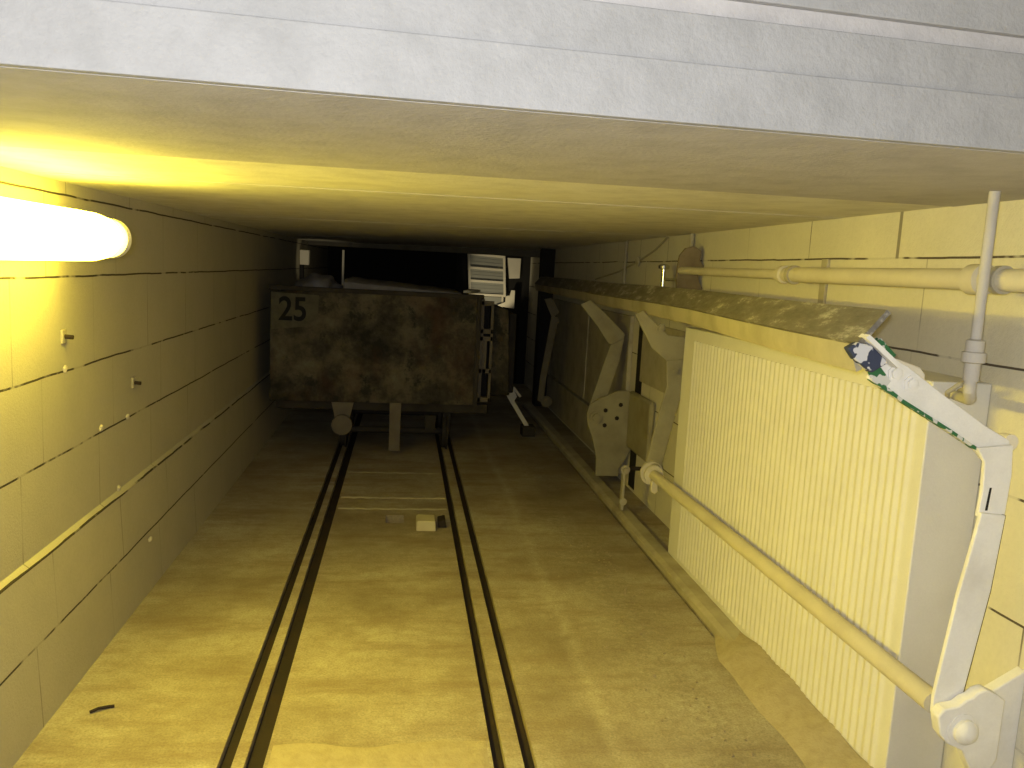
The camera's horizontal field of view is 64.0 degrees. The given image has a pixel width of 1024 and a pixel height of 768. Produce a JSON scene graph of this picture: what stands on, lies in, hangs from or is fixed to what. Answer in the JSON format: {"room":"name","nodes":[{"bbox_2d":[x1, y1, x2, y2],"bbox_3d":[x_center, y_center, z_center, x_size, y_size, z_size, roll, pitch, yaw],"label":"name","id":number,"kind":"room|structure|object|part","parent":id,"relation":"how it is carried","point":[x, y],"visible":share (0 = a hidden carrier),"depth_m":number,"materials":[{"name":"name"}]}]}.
{"room":"mine tunnel","nodes":[
{"label":"mine tunnel","id":0,"kind":"room"},
{"bbox_2d":[0,166,327,767],"bbox_3d":[-1.966,-0.300,5.813,0.344,1.800,11.200,2,8,-8],"label":"wall","id":1,"kind":"structure","parent":0,"point":[184,313],"depth_m":2.97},
{"bbox_2d":[63,365,67,372],"bbox_3d":[-1.407,-0.047,2.580,0.015,0.026,0.031,2,8,-8],"label":"lump","id":2,"kind":"object","parent":1,"relation":"attached to","point":[65,367],"visible":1,"depth_m":2.57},
{"bbox_2d":[0,197,131,260],"bbox_3d":[-1.204,-0.378,2.035,0.233,0.138,0.914,2,8,-8],"label":"lamp","id":3,"kind":"object","parent":1,"relation":"attached to","point":[29,230],"visible":1,"depth_m":1.96,"materials":[{"name":"beige"}]},
{"bbox_2d":[61,329,73,343],"bbox_3d":[-1.388,-0.148,2.562,0.034,0.044,0.036,2,8,-8],"label":"wall anchor","id":4,"kind":"object","parent":1,"relation":"attached to","point":[64,336],"visible":1,"depth_m":2.56,"materials":[{"name":"white paint"}]},
{"bbox_3d":[-1.401,-0.149,2.560,0.010,0.044,0.036,2,8,-8],"label":"plate","id":5,"kind":"part","parent":4,"relation":"part of","materials":[{"name":"white paint"}]},
{"bbox_2d":[131,377,141,388],"bbox_3d":[-1.485,-0.005,3.244,0.034,0.044,0.036,2,8,-8],"label":"wall anchor","id":6,"kind":"object","parent":1,"relation":"attached to","point":[133,379],"visible":1,"depth_m":3.24,"materials":[{"name":"white paint"}]},
{"bbox_3d":[-1.498,-0.005,3.243,0.010,0.044,0.036,2,8,-8],"label":"plate","id":7,"kind":"part","parent":6,"relation":"part of","materials":[{"name":"white paint"}]},
{"bbox_2d":[300,250,309,264],"bbox_3d":[-2.085,-1.274,8.254,0.092,0.148,0.100,2,8,-8],"label":"box","id":8,"kind":"object","parent":1,"relation":"attached to","point":[304,254],"visible":1,"depth_m":8.21,"materials":[{"name":"paint"}]},
{"bbox_2d":[0,0,1023,153],"bbox_3d":[0.086,-0.435,1.259,2.631,0.126,0.248,1,8,-15],"label":"ceiling beam","id":9,"kind":"structure","parent":1,"relation":"attached to","point":[98,37],"depth_m":1.10,"materials":[{"name":"concrete"}]},
{"bbox_2d":[328,246,456,288],"bbox_3d":[-1.286,-1.164,11.584,3.180,2.000,0.200,2,8,-8],"label":"wall","id":10,"kind":"structure","parent":0,"point":[437,269],"depth_m":11.37,"materials":[{"name":"black"}]},
{"bbox_2d":[12,384,805,767],"bbox_3d":[-0.356,0.853,4.662,3.200,0.200,14.200,2,8,-8],"label":"floor","id":11,"kind":"structure","parent":0,"point":[384,654],"depth_m":3.21,"materials":[{"name":"concrete"}]},
{"bbox_2d":[89,704,114,712],"bbox_3d":[-1.258,0.994,2.516,0.071,0.013,0.014,-3,10,-36],"label":"twig","id":12,"kind":"object","parent":11,"relation":"on","point":[113,705],"visible":1,"depth_m":2.51,"materials":[{"name":"wood"}]},
{"bbox_2d":[220,414,362,767],"bbox_3d":[-1.041,0.785,4.461,0.121,0.038,14.000,2,8,-8],"label":"track rail","id":13,"kind":"object","parent":11,"relation":"on","point":[263,738],"visible":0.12,"depth_m":3.10,"materials":[{"name":"metal"}]},
{"bbox_2d":[269,285,516,450],"bbox_3d":[-0.926,-0.165,6.717,1.845,1.231,1.530,2,8,-8],"label":"wagon","id":14,"kind":"object","parent":13,"relation":"on","point":[346,351],"visible":1,"depth_m":5.97,"materials":[{"name":"brown metal"}]},
{"bbox_2d":[294,273,342,287],"bbox_3d":[-1.492,-0.798,6.312,0.368,0.118,0.676,2,8,-8],"label":"sack","id":15,"kind":"object","parent":14,"relation":"on","point":[314,279],"visible":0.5,"depth_m":6.13,"materials":[{"name":"grey fabric"}]},
{"bbox_3d":[-0.990,-0.264,5.958,1.494,0.819,0.025,2,8,-8],"label":"plate","id":16,"kind":"part","parent":14,"relation":"part of","materials":[{"name":"brown metal"}]},
{"bbox_2d":[344,277,460,293],"bbox_3d":[-0.869,-0.790,6.573,0.868,0.085,1.047,2,8,-8],"label":"tarpaulin","id":17,"kind":"object","parent":14,"relation":"on","point":[352,282],"visible":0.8,"depth_m":6.10,"materials":[{"name":"grey fabric"}]},
{"bbox_2d":[463,289,479,292],"bbox_3d":[-0.314,-0.735,6.493,0.096,0.019,0.555,3,8,1],"label":"paper scrap","id":18,"kind":"object","parent":14,"relation":"on","point":[467,290],"visible":1,"depth_m":6.36,"materials":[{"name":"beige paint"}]},
{"bbox_2d":[342,250,344,287],"bbox_3d":[-1.773,-0.627,8.542,0.024,1.520,0.024,2,8,-8],"label":"post","id":19,"kind":"object","parent":11,"relation":"on","point":[343,251],"visible":0.34,"depth_m":8.45,"materials":[{"name":"grey metal"}]},
{"bbox_2d":[267,739,489,767],"bbox_3d":[-0.299,1.153,1.751,0.618,0.008,1.385,2,8,-8],"label":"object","id":20,"kind":"structure","parent":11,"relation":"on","point":[442,753],"depth_m":2.35,"materials":[{"name":"concrete"}]},
{"bbox_2d":[338,507,446,509],"bbox_3d":[-0.690,0.720,4.743,0.622,0.004,0.048,2,8,-8],"label":"sleeper edge","id":21,"kind":"object","parent":11,"relation":"on","point":[338,507],"visible":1,"depth_m":4.74,"materials":[{"name":"white paint"}]},
{"bbox_2d":[341,496,444,498],"bbox_3d":[-0.719,0.687,4.968,0.622,0.006,0.051,2,8,-8],"label":"sleeper edge","id":22,"kind":"object","parent":11,"relation":"on","point":[367,497],"visible":1,"depth_m":4.96,"materials":[{"name":"white paint"}]},
{"bbox_2d":[348,471,440,473],"bbox_3d":[-0.797,0.602,5.566,0.622,0.004,0.046,2,8,-8],"label":"sleeper edge","id":23,"kind":"object","parent":11,"relation":"on","point":[348,471],"visible":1,"depth_m":5.56,"materials":[{"name":"white paint"}]},
{"bbox_2d":[416,514,435,530],"bbox_3d":[-0.465,0.749,4.429,0.105,0.058,0.120,2,8,-8],"label":"chock","id":24,"kind":"object","parent":11,"relation":"on","point":[423,522],"visible":1,"depth_m":4.37,"materials":[{"name":"brown wood"}]},
{"bbox_2d":[437,515,445,527],"bbox_3d":[-0.384,0.752,4.491,0.047,0.044,0.100,2,8,-8],"label":"wedge","id":25,"kind":"object","parent":11,"relation":"on","point":[441,519],"visible":1,"depth_m":4.44,"materials":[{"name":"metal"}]},
{"bbox_2d":[435,424,533,767],"bbox_3d":[-0.281,0.810,4.564,0.121,0.038,14.000,2,8,-8],"label":"track rail","id":26,"kind":"object","parent":11,"relation":"on","point":[489,717],"visible":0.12,"depth_m":3.18,"materials":[{"name":"metal"}]},
{"bbox_2d":[467,254,505,304],"bbox_3d":[-0.335,-0.791,10.018,0.488,1.589,0.047,2,8,-8],"label":"grating","id":27,"kind":"object","parent":11,"relation":"on","point":[486,273],"visible":0.84,"depth_m":9.95,"materials":[{"name":"beige paint"}]},
{"bbox_2d":[498,290,514,307],"bbox_3d":[-0.084,-1.032,9.946,0.228,0.220,0.040,2,8,-8],"label":"plate","id":28,"kind":"object","parent":27,"relation":"attached to","point":[509,300],"visible":0.88,"depth_m":9.94,"materials":[{"name":"beige paint"}]},
{"bbox_2d":[506,386,534,436],"bbox_3d":[0.062,0.232,7.046,0.274,0.418,0.150,2,8,-8],"label":"lever","id":29,"kind":"object","parent":11,"relation":"on","point":[526,430],"visible":0.93,"depth_m":7.01,"materials":[{"name":"beige paint"}]},
{"bbox_3d":[0.042,0.068,7.045,0.084,0.095,0.024,2,8,-8],"label":"rod","id":30,"kind":"part","parent":29,"relation":"part of","materials":[{"name":"beige paint"}]},
{"bbox_3d":[0.038,0.209,7.035,0.223,0.334,0.020,2,8,-8],"label":"blade","id":31,"kind":"part","parent":29,"relation":"part of","materials":[{"name":"beige paint"}]},
{"bbox_2d":[523,402,740,640],"bbox_3d":[0.657,0.768,4.782,0.082,0.038,7.800,2,8,-8],"label":"pipe","id":32,"kind":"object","parent":11,"relation":"on","point":[708,611],"depth_m":4.21,"materials":[{"name":"grey metal"}]},
{"bbox_2d":[619,465,640,509],"bbox_3d":[0.738,0.607,4.795,0.234,0.274,0.072,2,8,-8],"label":"drop link","id":33,"kind":"object","parent":32,"relation":"on","point":[624,469],"visible":0.92,"depth_m":4.78,"materials":[{"name":"white paint"}]},
{"bbox_3d":[0.647,0.611,4.799,0.016,0.256,0.040,2,8,-8],"label":"rod","id":34,"kind":"part","parent":33,"relation":"part of","materials":[{"name":"white paint"}]},
{"bbox_2d":[556,540,769,765],"bbox_3d":[0.490,1.000,3.163,0.380,0.014,2.401,2,8,-8],"label":"grit","id":35,"kind":"object","parent":11,"relation":"on","point":[640,633],"visible":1,"depth_m":3.08,"materials":[{"name":"grey gravel"}]},
{"bbox_2d":[714,632,872,767],"bbox_3d":[0.938,1.110,2.299,0.168,0.069,2.156,2,8,-8],"label":"drift","id":36,"kind":"object","parent":11,"relation":"on","point":[816,741],"visible":0.91,"depth_m":2.68,"materials":[{"name":"sand"}]},
{"bbox_2d":[668,327,991,767],"bbox_3d":[1.016,0.435,3.140,0.175,1.160,1.900,2,8,-8],"label":"panel","id":37,"kind":"object","parent":11,"relation":"on","point":[867,503],"visible":0.92,"depth_m":2.58,"materials":[{"name":"paint"}]},
{"bbox_2d":[945,381,963,398],"bbox_3d":[1.136,0.021,2.097,0.079,0.060,0.046,0,9,-23],"label":"wire hook","id":38,"kind":"object","parent":37,"relation":"attached to","point":[957,385],"visible":0.55,"depth_m":2.08,"materials":[{"name":"white paint"}]},
{"bbox_2d":[455,253,530,383],"bbox_3d":[-0.261,-0.832,10.154,0.910,1.640,0.065,2,8,-8],"label":"wall partition","id":39,"kind":"structure","parent":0,"point":[520,285],"depth_m":10.13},
{"bbox_2d":[507,258,520,278],"bbox_3d":[0.019,-1.413,10.037,0.164,0.250,0.060,2,8,-8],"label":"plate","id":40,"kind":"object","parent":39,"relation":"attached to","point":[514,264],"visible":1,"depth_m":10.01,"materials":[{"name":"paint"}]},
{"bbox_2d":[0,0,1023,249],"bbox_3d":[-0.575,-1.283,6.345,3.914,0.344,11.138,1,8,-15],"label":"ceiling","id":41,"kind":"structure","parent":0,"point":[41,109],"depth_m":1.71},
{"bbox_2d":[308,241,539,257],"bbox_3d":[-0.936,-1.518,9.082,2.578,0.098,0.100,2,8,-8],"label":"cross beam","id":42,"kind":"structure","parent":41,"relation":"attached to","point":[467,250],"depth_m":9.06,"materials":[{"name":"metal"}]},
{"bbox_2d":[950,191,1000,404],"bbox_3d":[1.129,-0.213,2.004,0.054,0.532,0.191,5,8,16],"label":"pipe","id":43,"kind":"object","parent":41,"relation":"hanging from","point":[973,356],"visible":0.92,"depth_m":1.93,"materials":[{"name":"white metal"}]},
{"bbox_2d":[534,276,890,371],"bbox_3d":[0.580,-0.567,5.150,0.167,0.150,6.738,2,8,-5],"label":"beam","id":44,"kind":"structure","parent":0,"point":[819,332],"depth_m":2.62,"materials":[{"name":"metal"}]},
{"bbox_2d":[537,298,559,406],"bbox_3d":[0.321,-0.269,7.125,0.155,0.954,0.060,2,8,-8],"label":"support arm","id":45,"kind":"object","parent":44,"relation":"attached to","point":[546,401],"visible":1,"depth_m":7.12,"materials":[{"name":"metal"}]},
{"bbox_2d":[580,300,624,402],"bbox_3d":[0.586,-0.120,5.449,0.311,0.864,0.060,2,8,-8],"label":"support arm","id":46,"kind":"object","parent":44,"relation":"attached to","point":[611,332],"visible":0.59,"depth_m":5.44,"materials":[{"name":"metal"}]},
{"bbox_2d":[524,199,1023,767],"bbox_3d":[1.093,-0.685,4.628,0.300,3.200,14.200,2,8,-8],"label":"wall","id":47,"kind":"structure","parent":0,"point":[928,329],"depth_m":2.51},
{"bbox_2d":[532,249,555,405],"bbox_3d":[0.331,-0.590,8.628,0.130,1.640,0.180,2,8,-8],"label":"trim","id":48,"kind":"structure","parent":47,"relation":"attached to","point":[547,256],"depth_m":8.54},
{"bbox_2d":[109,0,1023,97],"bbox_3d":[0.089,-0.512,1.254,2.631,0.112,0.248,1,8,-15],"label":"ceiling beam","id":49,"kind":"structure","parent":47,"relation":"attached to","point":[580,25],"depth_m":1.16,"materials":[{"name":"concrete"}]},
{"bbox_2d":[550,299,588,398],"bbox_3d":[0.521,-0.366,7.544,0.029,0.768,1.620,2,8,-8],"label":"panel","id":50,"kind":"object","parent":47,"relation":"attached to","point":[568,359],"visible":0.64,"depth_m":7.36,"materials":[{"name":"white paint"}]},
{"bbox_2d":[546,375,623,473],"bbox_3d":[0.564,0.264,6.999,0.049,0.300,2.880,2,8,-8],"label":"panel","id":51,"kind":"object","parent":47,"relation":"attached to","point":[571,408],"visible":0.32,"depth_m":7.21,"materials":[{"name":"white paint"}]},
{"bbox_2d":[584,309,634,403],"bbox_3d":[0.707,-0.159,6.116,0.029,0.768,1.230,2,8,-8],"label":"panel","id":52,"kind":"object","parent":47,"relation":"attached to","point":[597,349],"visible":0.54,"depth_m":6.02,"materials":[{"name":"white paint"}]},
{"bbox_2d":[586,390,655,475],"bbox_3d":[0.670,0.358,5.207,0.312,0.585,0.508,2,8,-8],"label":"bracket","id":53,"kind":"object","parent":47,"relation":"attached to","point":[618,422],"visible":0.96,"depth_m":5.41,"materials":[{"name":"metal"}]},
{"bbox_3d":[0.639,0.326,5.443,0.312,0.580,0.028,2,8,-8],"label":"plate","id":54,"kind":"part","parent":53,"relation":"part of","materials":[{"name":"metal"}]},
{"bbox_3d":[0.812,0.263,5.198,0.039,0.380,0.480,2,8,-8],"label":"wall plate","id":55,"kind":"part","parent":53,"relation":"part of","materials":[{"name":"metal"}]},
{"bbox_2d":[622,241,627,283],"bbox_3d":[0.785,-0.845,5.686,0.020,0.315,0.020,2,8,-8],"label":"conduit","id":56,"kind":"object","parent":47,"relation":"attached to","point":[626,242],"visible":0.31,"depth_m":5.68,"materials":[{"name":"grey metal"}]},
{"bbox_2d":[595,237,668,279],"bbox_3d":[0.792,-0.852,5.695,0.016,0.289,1.782,2,8,-8],"label":"loose cable","id":57,"kind":"object","parent":47,"relation":"attached to","point":[666,238],"visible":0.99,"depth_m":5.30,"materials":[{"name":"white paint"}]},
{"bbox_2d":[628,325,642,489],"bbox_3d":[0.817,0.106,5.349,0.002,1.170,0.140,2,8,-8],"label":"slit","id":58,"kind":"object","parent":47,"relation":"attached to","point":[631,479],"visible":0.36,"depth_m":5.36,"materials":[{"name":"black"}]},
{"bbox_2d":[639,327,685,392],"bbox_3d":[0.894,-0.139,4.773,0.017,0.380,0.940,2,8,-8],"label":"panel","id":59,"kind":"object","parent":47,"relation":"attached to","point":[653,366],"visible":0.34,"depth_m":4.96,"materials":[{"name":"white paint"}]},
{"bbox_2d":[658,264,674,286],"bbox_3d":[0.878,-0.582,4.615,0.121,0.178,0.063,2,8,-8],"label":"water tap","id":60,"kind":"object","parent":47,"relation":"attached to","point":[663,267],"visible":0.59,"depth_m":4.60,"materials":[{"name":"silver metal"}]},
{"bbox_3d":[0.849,-0.584,4.611,0.023,0.120,0.023,2,8,-8],"label":"stem","id":61,"kind":"part","parent":60,"relation":"part of","materials":[{"name":"silver metal"}]},
{"bbox_3d":[0.853,-0.657,4.601,0.063,0.028,0.063,2,8,-8],"label":"handle","id":62,"kind":"part","parent":60,"relation":"part of","materials":[{"name":"silver metal"}]},
{"bbox_3d":[0.894,-0.588,4.616,0.089,0.017,0.017,2,8,-8],"label":"spout","id":63,"kind":"part","parent":60,"relation":"part of","materials":[{"name":"silver metal"}]},
{"bbox_2d":[675,246,703,289],"bbox_3d":[0.918,-0.587,4.235,0.144,0.246,0.025,2,8,-8],"label":"flange","id":64,"kind":"object","parent":47,"relation":"attached to","point":[690,256],"visible":0.65,"depth_m":4.22,"materials":[{"name":"brown metal"}]},
{"bbox_2d":[689,234,694,246],"bbox_3d":[0.954,-0.657,4.390,0.026,0.315,0.026,2,8,-8],"label":"conduit","id":65,"kind":"object","parent":47,"relation":"attached to","point":[692,236],"visible":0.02,"depth_m":4.37,"materials":[{"name":"grey metal"}]},
{"bbox_2d":[783,259,829,303],"bbox_3d":[1.071,-0.377,2.999,0.159,0.165,0.044,2,8,-8],"label":"clamp","id":66,"kind":"object","parent":47,"relation":"attached to","point":[822,294],"visible":0.57,"depth_m":2.99,"materials":[{"name":"beige metal"}]},
{"bbox_3d":[1.144,-0.375,3.009,0.012,0.165,0.044,2,8,-8],"label":"plate","id":67,"kind":"part","parent":66,"relation":"part of","materials":[{"name":"white paint"}]},
{"bbox_2d":[729,0,1023,38],"bbox_3d":[0.127,-1.225,1.154,2.631,1.365,0.248,1,8,-15],"label":"ceiling beam","id":68,"kind":"structure","parent":47,"relation":"attached to","point":[994,17],"depth_m":1.26,"materials":[{"name":"concrete"}]},
{"bbox_2d":[930,666,1023,767],"bbox_3d":[1.124,0.878,1.984,0.261,0.363,0.080,0,9,-22],"label":"bracket","id":69,"kind":"object","parent":47,"relation":"attached to","point":[981,722],"visible":1,"depth_m":1.95,"materials":[{"name":"white metal"}]},
{"bbox_2d":[640,462,932,712],"bbox_3d":[0.860,0.633,3.102,0.120,0.149,2.278,2,8,-8],"label":"pipe","id":70,"kind":"object","parent":69,"relation":"attached to","point":[911,684],"visible":0.98,"depth_m":2.56,"materials":[{"name":"white metal"}]},
{"bbox_2d":[635,311,684,468],"bbox_3d":[0.749,0.061,4.172,0.304,0.854,0.060,2,8,-8],"label":"support arm","id":71,"kind":"object","parent":70,"relation":"attached to","point":[670,348],"visible":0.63,"depth_m":4.17,"materials":[{"name":"metal"}]},
{"bbox_2d":[844,334,1018,709],"bbox_3d":[0.954,0.347,1.920,0.478,0.917,0.092,1,8,-15],"label":"support arm","id":72,"kind":"object","parent":70,"relation":"attached to","point":[905,382],"visible":0.97,"depth_m":1.92,"materials":[{"name":"white paint"}]},
{"bbox_2d":[988,266,1012,294],"bbox_3d":[1.207,-0.226,1.959,0.159,0.165,0.044,2,8,-8],"label":"clamp","id":73,"kind":"object","parent":47,"relation":"attached to","point":[992,288],"visible":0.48,"depth_m":1.94,"materials":[{"name":"white metal"}]},
{"bbox_2d":[678,264,1023,294],"bbox_3d":[1.067,-0.354,2.686,0.076,0.076,3.100,2,8,-8],"label":"horizontal pipe","id":74,"kind":"object","parent":73,"relation":"attached to","point":[965,279],"visible":0.77,"depth_m":2.38,"materials":[{"name":"beige metal"}]}
]}

